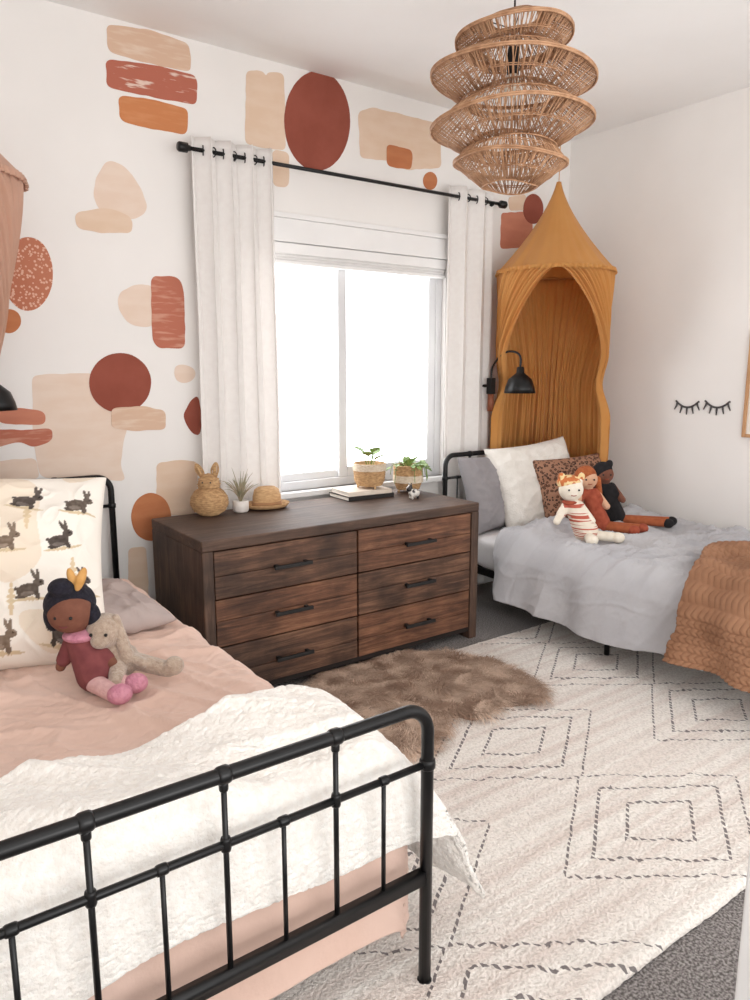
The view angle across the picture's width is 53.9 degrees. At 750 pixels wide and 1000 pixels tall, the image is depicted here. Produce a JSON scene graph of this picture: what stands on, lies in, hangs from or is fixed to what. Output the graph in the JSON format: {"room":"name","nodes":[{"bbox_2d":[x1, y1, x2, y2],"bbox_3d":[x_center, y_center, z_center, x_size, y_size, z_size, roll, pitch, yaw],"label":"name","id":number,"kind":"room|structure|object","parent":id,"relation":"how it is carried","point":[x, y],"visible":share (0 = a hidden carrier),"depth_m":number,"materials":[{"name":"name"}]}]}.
{"room":"bedroom","nodes":[
{"label":"bedroom","id":0,"kind":"room"},
{"bbox_2d":[0,0,570,598],"bbox_3d":[-0.704,-0.677,3.657,4.910,2.800,0.150,-7,12,-35],"label":"wall","id":1,"kind":"structure","parent":0,"point":[61,122],"depth_m":3.24,"materials":[{"name":"paint"}]},
{"bbox_2d":[0,385,17,410],"bbox_3d":[-1.523,-0.411,2.838,0.338,0.326,0.156,6,12,29],"label":"wall lamp","id":2,"kind":"object","parent":1,"relation":"attached to","point":[7,402],"visible":1,"depth_m":2.77,"materials":[{"name":"black metal"}]},
{"bbox_2d":[5,309,20,332],"bbox_3d":[-1.480,-0.723,2.985,0.089,0.095,0.002,-7,12,-35],"label":"wall decal","id":3,"kind":"object","parent":1,"relation":"attached to","point":[14,319],"visible":0.73,"depth_m":2.99,"materials":[{"name":"orange paint"}]},
{"bbox_2d":[0,458,38,478],"bbox_3d":[-1.505,-0.123,3.073,0.193,0.093,0.002,-7,12,-35],"label":"wall decal","id":4,"kind":"object","parent":1,"relation":"attached to","point":[13,468],"visible":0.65,"depth_m":3.08,"materials":[{"name":"beige paint"}]},
{"bbox_2d":[0,408,45,424],"bbox_3d":[-1.474,-0.347,3.056,0.203,0.078,0.002,-7,12,-35],"label":"wall decal","id":5,"kind":"object","parent":1,"relation":"attached to","point":[23,416],"visible":0.86,"depth_m":3.06,"materials":[{"name":"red paint"}]},
{"bbox_2d":[0,428,52,446],"bbox_3d":[-1.474,-0.259,3.072,0.248,0.079,0.002,-7,12,-35],"label":"wall decal","id":6,"kind":"object","parent":1,"relation":"attached to","point":[35,437],"visible":1,"depth_m":3.08,"materials":[{"name":"paint"}]},
{"bbox_2d":[10,237,52,310],"bbox_3d":[-1.410,-0.918,3.002,0.190,0.290,0.001,-7,12,-35],"label":"wall decal","id":7,"kind":"object","parent":1,"relation":"attached to","point":[31,285],"visible":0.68,"depth_m":3.01,"materials":[{"name":"paint"}]},
{"bbox_2d":[32,373,126,480],"bbox_3d":[-1.273,-0.308,3.211,0.403,0.480,0.001,-7,12,-35],"label":"wall decal","id":8,"kind":"object","parent":1,"relation":"attached to","point":[84,441],"visible":0.88,"depth_m":3.19,"materials":[{"name":"beige paint"}]},
{"bbox_2d":[75,208,131,232],"bbox_3d":[-1.152,-1.189,3.142,0.238,0.103,0.002,-7,12,-35],"label":"wall decal","id":9,"kind":"object","parent":1,"relation":"attached to","point":[101,220],"visible":1,"depth_m":3.14,"materials":[{"name":"beige paint"}]},
{"bbox_2d":[89,353,150,411],"bbox_3d":[-1.129,-0.519,3.278,0.273,0.264,0.004,-7,12,-35],"label":"wall decal","id":10,"kind":"object","parent":1,"relation":"attached to","point":[117,380],"visible":1,"depth_m":3.27,"materials":[{"name":"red paint"}]},
{"bbox_2d":[94,161,146,218],"bbox_3d":[-1.092,-1.324,3.163,0.224,0.231,0.001,-7,12,-35],"label":"wall decal","id":11,"kind":"object","parent":1,"relation":"attached to","point":[116,188],"visible":1,"depth_m":3.16,"materials":[{"name":"beige paint"}]},
{"bbox_2d":[118,284,151,326],"bbox_3d":[-1.052,-0.863,3.274,0.173,0.184,0.001,-7,12,-35],"label":"wall decal","id":12,"kind":"object","parent":1,"relation":"attached to","point":[134,302],"visible":1,"depth_m":3.27,"materials":[{"name":"beige paint"}]},
{"bbox_2d":[111,406,165,430],"bbox_3d":[-1.070,-0.369,3.346,0.249,0.112,0.005,-7,12,-35],"label":"wall decal","id":13,"kind":"object","parent":1,"relation":"attached to","point":[136,418],"visible":1,"depth_m":3.34,"materials":[{"name":"beige paint"}]},
{"bbox_2d":[128,547,148,594],"bbox_3d":[-1.107,0.367,3.453,0.095,0.300,0.001,-7,12,-35],"label":"wall decal","id":14,"kind":"object","parent":1,"relation":"attached to","point":[137,558],"visible":0.62,"depth_m":3.44,"materials":[{"name":"beige paint"}]},
{"bbox_2d":[107,25,190,70],"bbox_3d":[-0.960,-1.934,3.151,0.364,0.134,0.001,-7,12,-35],"label":"wall decal","id":15,"kind":"object","parent":1,"relation":"attached to","point":[142,45],"visible":1,"depth_m":3.15,"materials":[{"name":"beige paint"}]},
{"bbox_2d":[131,493,170,540],"bbox_3d":[-1.044,0.080,3.447,0.189,0.228,0.002,-7,12,-35],"label":"wall decal","id":16,"kind":"object","parent":1,"relation":"attached to","point":[149,506],"visible":0.77,"depth_m":3.43,"materials":[{"name":"orange paint"}]},
{"bbox_2d":[106,60,196,103],"bbox_3d":[-0.955,-1.804,3.178,0.401,0.133,0.001,-7,12,-35],"label":"wall decal","id":17,"kind":"object","parent":1,"relation":"attached to","point":[159,82],"visible":1,"depth_m":3.17,"materials":[{"name":"paint"}]},
{"bbox_2d":[119,96,187,133],"bbox_3d":[-0.956,-1.670,3.200,0.305,0.121,0.001,-7,12,-35],"label":"wall decal","id":18,"kind":"object","parent":1,"relation":"attached to","point":[142,112],"visible":1,"depth_m":3.20,"materials":[{"name":"orange paint"}]},
{"bbox_2d":[151,276,184,348],"bbox_3d":[-0.941,-0.853,3.356,0.158,0.321,0.002,-7,12,-35],"label":"wall decal","id":19,"kind":"object","parent":1,"relation":"attached to","point":[167,293],"visible":1,"depth_m":3.35,"materials":[{"name":"paint"}]},
{"bbox_2d":[156,460,197,514],"bbox_3d":[-0.936,-0.054,3.503,0.209,0.270,0.001,-7,12,-35],"label":"wall decal","id":20,"kind":"object","parent":1,"relation":"attached to","point":[176,480],"visible":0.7,"depth_m":3.50,"materials":[{"name":"beige paint"}]},
{"bbox_2d":[174,365,194,382],"bbox_3d":[-0.887,-0.589,3.444,0.102,0.084,0.001,-7,12,-35],"label":"wall decal","id":21,"kind":"object","parent":1,"relation":"attached to","point":[183,373],"visible":1,"depth_m":3.44,"materials":[{"name":"beige paint"}]},
{"bbox_2d":[184,397,200,434],"bbox_3d":[-0.864,-0.397,3.495,0.087,0.181,0.001,-7,12,-35],"label":"wall decal","id":22,"kind":"object","parent":1,"relation":"attached to","point":[192,414],"visible":0.88,"depth_m":3.50,"materials":[{"name":"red paint"}]},
{"bbox_2d":[245,70,285,149],"bbox_3d":[-0.519,-1.848,3.489,0.218,0.350,0.001,-7,12,-35],"label":"wall decal","id":23,"kind":"object","parent":1,"relation":"attached to","point":[265,95],"visible":0.98,"depth_m":3.49,"materials":[{"name":"beige paint"}]},
{"bbox_2d":[273,150,288,186],"bbox_3d":[-0.456,-1.605,3.578,0.093,0.167,0.001,-7,12,-35],"label":"wall decal","id":24,"kind":"object","parent":1,"relation":"attached to","point":[280,174],"visible":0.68,"depth_m":3.58,"materials":[{"name":"beige paint"}]},
{"bbox_2d":[284,72,349,169],"bbox_3d":[-0.282,-1.875,3.657,0.383,0.467,0.002,-7,12,-35],"label":"wall decal","id":25,"kind":"object","parent":1,"relation":"attached to","point":[317,113],"visible":0.91,"depth_m":3.65,"materials":[{"name":"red paint"}]},
{"bbox_2d":[176,141,507,208],"bbox_3d":[-0.062,-1.631,3.795,2.001,0.055,0.109,-7,12,-35],"label":"curtain rod","id":26,"kind":"object","parent":1,"relation":"attached to","point":[181,146],"visible":0.77,"depth_m":3.67,"materials":[{"name":"black metal"}]},
{"bbox_2d":[191,135,280,509],"bbox_3d":[-0.640,-0.456,3.540,0.434,2.347,0.071,-7,12,-35],"label":"curtain","id":27,"kind":"object","parent":26,"relation":"hanging from","point":[233,202],"visible":0.6,"depth_m":3.46,"materials":[{"name":"white fabric"}]},
{"bbox_2d":[444,184,493,583],"bbox_3d":[0.551,-0.607,4.385,0.361,2.347,0.071,-7,12,-35],"label":"curtain","id":28,"kind":"object","parent":26,"relation":"hanging from","point":[470,223],"visible":0.65,"depth_m":4.31,"materials":[{"name":"white fabric"}]},
{"bbox_2d":[275,241,441,490],"bbox_3d":[-0.176,-0.712,4.024,1.355,1.260,0.070,-7,12,-35],"label":"window","id":29,"kind":"structure","parent":1,"relation":"in","point":[359,353],"depth_m":4.05,"materials":[{"name":"glass"}]},
{"bbox_2d":[274,241,445,278],"bbox_3d":[-0.143,-1.262,3.880,1.335,0.102,0.040,-7,12,-35],"label":"roller shade","id":30,"kind":"object","parent":29,"relation":"attached to","point":[294,254],"visible":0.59,"depth_m":3.89,"materials":[{"name":"fabric"}]},
{"bbox_2d":[274,211,447,259],"bbox_3d":[-0.129,-1.377,3.839,1.615,0.135,0.032,-7,12,-35],"label":"roman shade","id":31,"kind":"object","parent":1,"relation":"attached to","point":[288,227],"depth_m":3.85,"materials":[{"name":"white fabric"}]},
{"bbox_2d":[281,475,442,498],"bbox_3d":[-0.136,-0.067,4.082,1.515,0.030,0.070,-7,12,-35],"label":"trim","id":32,"kind":"structure","parent":1,"relation":"attached to","point":[319,491],"depth_m":3.94,"materials":[{"name":"white paint"}]},
{"bbox_2d":[358,108,440,169],"bbox_3d":[0.142,-1.924,3.960,0.564,0.275,0.001,-7,12,-35],"label":"wall decal","id":33,"kind":"object","parent":1,"relation":"attached to","point":[378,128],"visible":0.93,"depth_m":3.93,"materials":[{"name":"beige paint"}]},
{"bbox_2d":[387,145,412,168],"bbox_3d":[0.133,-1.840,3.967,0.176,0.110,0.002,-7,12,-35],"label":"wall decal","id":34,"kind":"object","parent":1,"relation":"attached to","point":[397,157],"visible":1,"depth_m":3.96,"materials":[{"name":"orange paint"}]},
{"bbox_2d":[423,172,436,189],"bbox_3d":[0.307,-1.776,4.106,0.102,0.095,0.002,-7,12,-35],"label":"wall decal","id":35,"kind":"object","parent":1,"relation":"attached to","point":[429,179],"visible":0.96,"depth_m":4.10,"materials":[{"name":"orange paint"}]},
{"bbox_2d":[477,576,493,584],"bbox_3d":[-0.655,0.664,3.828,4.710,0.100,0.014,-7,12,-35],"label":"baseboard","id":36,"kind":"structure","parent":1,"relation":"attached to","point":[487,579],"depth_m":4.81,"materials":[{"name":"white"}]},
{"bbox_2d":[482,350,534,410],"bbox_3d":[0.754,-0.699,4.345,0.179,0.357,0.450,-7,12,-35],"label":"wall lamp","id":37,"kind":"object","parent":1,"relation":"attached to","point":[519,383],"visible":0.83,"depth_m":4.21,"materials":[{"name":"black metal"}]},
{"bbox_2d":[500,212,532,248],"bbox_3d":[0.875,-1.662,4.543,0.287,0.241,0.001,-7,12,-35],"label":"wall decal","id":38,"kind":"object","parent":1,"relation":"attached to","point":[514,229],"visible":0.77,"depth_m":4.53,"materials":[{"name":"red paint"}]},
{"bbox_2d":[508,195,525,210],"bbox_3d":[0.872,-1.819,4.512,0.156,0.105,0.002,-7,12,-35],"label":"wall decal","id":39,"kind":"object","parent":1,"relation":"attached to","point":[516,203],"visible":0.97,"depth_m":4.51,"materials":[{"name":"beige paint"}]},
{"bbox_2d":[523,194,542,223],"bbox_3d":[0.986,-1.812,4.596,0.180,0.177,0.004,-7,12,-35],"label":"wall decal","id":40,"kind":"object","parent":1,"relation":"attached to","point":[533,205],"visible":0.87,"depth_m":4.59,"materials":[{"name":"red paint"}]},
{"bbox_2d":[46,0,749,141],"bbox_3d":[0.365,-1.845,1.944,4.910,0.100,3.803,-7,12,-35],"label":"ceiling","id":41,"kind":"structure","parent":0,"point":[652,58],"depth_m":3.22,"materials":[{"name":"paint"}]},
{"bbox_2d":[0,154,28,353],"bbox_3d":[-1.536,-0.779,2.493,0.712,2.190,0.712,1,10,5],"label":"canopy","id":42,"kind":"object","parent":41,"relation":"hanging from","point":[13,184],"visible":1,"depth_m":2.50,"materials":[{"name":"pink fabric"}]},
{"bbox_2d":[430,0,598,194],"bbox_3d":[0.510,-1.551,2.739,0.612,0.757,0.612,-8,13,-38],"label":"pendant lamp","id":43,"kind":"object","parent":41,"relation":"hanging from","point":[472,53],"visible":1,"depth_m":2.64,"materials":[{"name":"wicker"}]},
{"bbox_2d":[507,46,519,74],"bbox_3d":[0.510,-1.622,2.727,0.048,0.092,0.048,-7,12,-35],"label":"socket","id":44,"kind":"object","parent":43,"relation":"attached to","point":[509,54],"depth_m":2.71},
{"bbox_2d":[489,110,617,461],"bbox_3d":[1.048,-1.077,4.333,0.695,2.250,0.693,-8,13,-39],"label":"canopy","id":45,"kind":"object","parent":41,"relation":"hanging from","point":[555,293],"visible":0.84,"depth_m":4.54,"materials":[{"name":"orange fabric"}]},
{"bbox_2d":[489,266,614,461],"bbox_3d":[1.048,-0.645,4.417,0.687,1.370,0.683,-7,12,-35],"label":"drape","id":46,"kind":"object","parent":45,"relation":"hanging from","point":[559,326],"depth_m":4.60,"materials":[{"name":"orange fabric"}]},
{"bbox_2d":[268,581,745,999],"bbox_3d":[0.745,1.103,1.934,4.910,0.100,5.103,-7,12,-35],"label":"floor","id":47,"kind":"structure","parent":0,"point":[702,964],"depth_m":1.77,"materials":[{"name":"grey carpet"}]},
{"bbox_2d":[0,475,435,999],"bbox_3d":[-1.092,0.561,2.062,1.424,0.922,2.225,-7,12,-35],"label":"bed","id":48,"kind":"object","parent":47,"relation":"on","point":[224,977],"visible":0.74,"depth_m":1.36,"materials":[{"name":"black metal"}]},
{"bbox_3d":[-1.126,0.626,2.095,1.238,0.188,2.035,-7,12,-35],"label":"mattress","id":49,"kind":"object","parent":48,"relation":"on","visible":0},
{"bbox_2d":[0,577,411,999],"bbox_3d":[-1.022,0.726,1.963,1.464,0.475,1.781,-7,12,-35],"label":"duvet","id":50,"kind":"object","parent":49,"relation":"on","point":[45,714],"visible":0.38,"depth_m":1.70,"materials":[{"name":"pink fabric"}]},
{"bbox_2d":[0,477,106,667],"bbox_3d":[-1.152,0.216,2.206,0.690,0.578,0.450,-4,11,-20],"label":"pillow","id":51,"kind":"object","parent":50,"relation":"on","point":[49,527],"visible":0.74,"depth_m":2.18,"materials":[{"name":"fabric"}]},
{"bbox_2d":[43,567,147,704],"bbox_3d":[-0.738,0.351,1.938,0.317,0.337,0.136,7,12,32],"label":"doll","id":52,"kind":"object","parent":50,"relation":"on","point":[69,605],"visible":0.91,"depth_m":1.93,"materials":[{"name":"red fabric"}]},
{"bbox_2d":[86,613,183,683],"bbox_3d":[-0.666,0.397,1.997,0.251,0.182,0.176,-7,12,-35],"label":"plush bunny","id":53,"kind":"object","parent":50,"relation":"on","point":[109,632],"visible":0.81,"depth_m":1.98},
{"bbox_2d":[102,577,176,633],"bbox_3d":[-0.963,0.371,2.517,0.400,0.141,0.459,-8,13,-39],"label":"pillow","id":54,"kind":"object","parent":50,"relation":"on","point":[137,611],"visible":0.29,"depth_m":2.44,"materials":[{"name":"fabric"}]},
{"bbox_2d":[0,687,485,999],"bbox_3d":[-0.538,0.775,1.390,1.778,0.559,0.355,-7,12,-35],"label":"throw blanket","id":55,"kind":"object","parent":50,"relation":"on","point":[54,957],"visible":0.79,"depth_m":1.38,"materials":[{"name":"white fabric"}]},
{"bbox_2d":[152,489,478,685],"bbox_3d":[-0.231,0.400,3.563,1.478,0.712,0.604,-7,12,-35],"label":"dresser","id":56,"kind":"object","parent":47,"relation":"on","point":[298,589],"visible":0.91,"depth_m":3.27,"materials":[{"name":"brown wood"}]},
{"bbox_2d":[190,462,228,515],"bbox_3d":[-0.759,-0.052,3.372,0.175,0.242,0.175,-7,12,-35],"label":"bunny figurine","id":57,"kind":"object","parent":56,"relation":"on","point":[209,499],"visible":1,"depth_m":3.33,"materials":[{"name":"beige wicker"}]},
{"bbox_2d":[190,488,228,515],"bbox_3d":[-0.759,0.006,3.382,0.175,0.124,0.175,-7,12,-35],"label":"basket","id":58,"kind":"object","parent":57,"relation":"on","point":[204,501],"depth_m":3.32,"materials":[{"name":"beige wicker"}]},
{"bbox_2d":[222,469,256,512],"bbox_3d":[-0.641,-0.046,3.435,0.177,0.210,0.231,-7,12,-35],"label":"air plant","id":59,"kind":"object","parent":56,"relation":"on","point":[240,505],"visible":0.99,"depth_m":3.43,"materials":[{"name":"green plant"}]},
{"bbox_2d":[249,486,288,509],"bbox_3d":[-0.521,-0.015,3.554,0.224,0.098,0.184,-7,12,-35],"label":"straw hat","id":60,"kind":"object","parent":56,"relation":"on","point":[264,497],"visible":0.94,"depth_m":3.51,"materials":[{"name":"beige wicker"}]},
{"bbox_2d":[329,492,393,501],"bbox_3d":[-0.071,-0.030,3.885,0.280,0.022,0.200,-7,12,-33],"label":"book","id":61,"kind":"object","parent":56,"relation":"on","point":[335,495],"visible":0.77,"depth_m":3.80,"materials":[{"name":"paper"}]},
{"bbox_2d":[331,485,391,496],"bbox_3d":[-0.071,-0.051,3.881,0.260,0.022,0.190,-6,12,-31],"label":"book","id":62,"kind":"object","parent":61,"relation":"on","point":[349,491],"visible":0.9,"depth_m":3.84,"materials":[{"name":"white paper"}]},
{"bbox_2d":[353,446,385,488],"bbox_3d":[-0.029,-0.174,3.877,0.178,0.221,0.180,-7,12,-35],"label":"potted plant","id":63,"kind":"object","parent":62,"relation":"on","point":[368,473],"visible":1,"depth_m":3.82,"materials":[{"name":"beige wicker"}]},
{"bbox_2d":[386,456,431,492],"bbox_3d":[0.194,-0.139,4.019,0.230,0.190,0.250,3,11,16],"label":"trailing plant","id":64,"kind":"object","parent":56,"relation":"on","point":[405,472],"visible":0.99,"depth_m":3.96,"materials":[{"name":"beige wicker"}]},
{"bbox_2d":[406,483,419,499],"bbox_3d":[0.195,-0.047,3.798,0.082,0.087,0.044,-7,12,-35],"label":"figurine","id":65,"kind":"object","parent":56,"relation":"on","point":[413,493],"visible":1,"depth_m":3.78,"materials":[{"name":"ceramic"}]},
{"bbox_2d":[272,621,749,999],"bbox_3d":[0.460,0.914,2.641,2.605,0.023,1.734,-7,12,-35],"label":"area rug","id":66,"kind":"object","parent":47,"relation":"on","point":[602,825],"visible":0.48,"depth_m":2.19,"materials":[{"name":"fabric"}]},
{"bbox_2d":[292,646,558,763],"bbox_3d":[0.171,0.809,3.071,1.195,0.040,0.846,-8,13,-38],"label":"sheepskin rug","id":67,"kind":"object","parent":66,"relation":"on","point":[448,685],"visible":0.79,"depth_m":3.10,"materials":[{"name":"brown fur"}]},
{"bbox_2d":[442,450,609,655],"bbox_3d":[1.490,0.272,3.745,1.161,0.902,2.195,-7,12,-35],"label":"bed","id":68,"kind":"object","parent":47,"relation":"on","point":[481,570],"visible":0.12,"depth_m":4.22,"materials":[{"name":"black metal"}]},
{"bbox_2d":[478,528,500,570],"bbox_3d":[1.501,0.363,3.781,1.065,0.201,2.080,-7,12,-35],"label":"mattress","id":69,"kind":"object","parent":68,"relation":"on","point":[486,540],"visible":0.04,"depth_m":4.12,"materials":[{"name":"white fabric"}]},
{"bbox_2d":[458,457,504,534],"bbox_3d":[0.697,-0.044,4.324,0.462,0.438,0.219,-8,13,-38],"label":"pillow","id":70,"kind":"object","parent":69,"relation":"on","point":[479,476],"visible":0.58,"depth_m":4.20,"materials":[{"name":"grey fabric"}]},
{"bbox_2d":[483,436,569,524],"bbox_3d":[0.961,-0.086,4.359,0.599,0.549,0.300,-4,11,-24],"label":"pillow","id":71,"kind":"object","parent":69,"relation":"on","point":[521,491],"visible":0.59,"depth_m":4.25,"materials":[{"name":"white fabric"}]},
{"bbox_2d":[532,453,601,517],"bbox_3d":[1.161,-0.048,4.291,0.480,0.427,0.261,-3,11,-17],"label":"pillow","id":72,"kind":"object","parent":69,"relation":"on","point":[547,471],"visible":0.41,"depth_m":4.23,"materials":[{"name":"fabric"}]},
{"bbox_2d":[492,503,749,671],"bbox_3d":[1.528,0.383,3.624,1.189,0.464,1.867,-7,12,-35],"label":"duvet","id":73,"kind":"object","parent":69,"relation":"on","point":[627,594],"visible":0.62,"depth_m":3.55,"materials":[{"name":"grey fabric"}]},
{"bbox_2d":[553,472,624,542],"bbox_3d":[1.079,0.048,3.719,0.338,0.364,0.186,6,12,30],"label":"doll","id":74,"kind":"object","parent":73,"relation":"on","point":[584,527],"visible":0.98,"depth_m":3.72,"materials":[{"name":"beige fabric"}]},
{"bbox_2d":[575,465,648,532],"bbox_3d":[1.256,0.001,3.942,0.410,0.360,0.143,3,11,16],"label":"doll","id":75,"kind":"object","parent":73,"relation":"on","point":[596,503],"visible":0.7,"depth_m":3.94,"materials":[{"name":"orange fabric"}]},
{"bbox_2d":[593,460,676,527],"bbox_3d":[1.445,-0.036,4.117,0.486,0.369,0.134,2,10,12],"label":"doll","id":76,"kind":"object","parent":73,"relation":"on","point":[612,494],"visible":0.8,"depth_m":4.12,"materials":[{"name":"black fabric"}]},
{"bbox_2d":[662,541,749,692],"bbox_3d":[1.780,0.437,3.143,1.158,0.425,0.725,-7,12,-35],"label":"throw blanket","id":77,"kind":"object","parent":73,"relation":"on","point":[711,634],"visible":1,"depth_m":2.96,"materials":[{"name":"orange fabric"}]},
{"bbox_2d":[735,848,749,999],"bbox_3d":[0.713,0.116,1.205,0.120,2.100,0.057,-7,12,-35],"label":"trim","id":78,"kind":"structure","parent":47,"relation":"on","point":[742,992],"depth_m":1.30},
{"bbox_2d":[568,87,749,534],"bbox_3d":[2.359,-0.653,3.524,0.100,2.800,3.653,-7,12,-35],"label":"wall","id":79,"kind":"structure","parent":0,"point":[664,198],"depth_m":4.24,"materials":[{"name":"paint"}]},
{"bbox_2d":[674,400,699,414],"bbox_3d":[1.794,-0.532,4.245,0.011,0.082,0.161,-7,12,-35],"label":"wall decor","id":80,"kind":"object","parent":79,"relation":"attached to","point":[677,402],"visible":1,"depth_m":4.24,"materials":[{"name":"grey metal"}]},
{"bbox_2d":[703,400,730,414],"bbox_3d":[1.899,-0.513,4.100,0.011,0.082,0.162,-7,12,-35],"label":"wall decor","id":81,"kind":"object","parent":79,"relation":"attached to","point":[706,402],"visible":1,"depth_m":4.10,"materials":[{"name":"grey metal"}]},
{"bbox_2d":[741,342,749,437],"bbox_3d":[2.111,-0.588,3.781,0.020,0.561,0.420,-7,12,-35],"label":"picture frame","id":82,"kind":"object","parent":79,"relation":"attached to","point":[746,413],"visible":1,"depth_m":3.95,"materials":[{"name":"brown wood"}]},
{"bbox_2d":[746,389,749,433],"bbox_3d":[2.115,-0.588,3.784,0.009,0.525,0.384,-7,12,-35],"label":"print","id":83,"kind":"object","parent":82,"relation":"attached to","point":[747,390],"depth_m":3.95,"materials":[{"name":"beige paper"}]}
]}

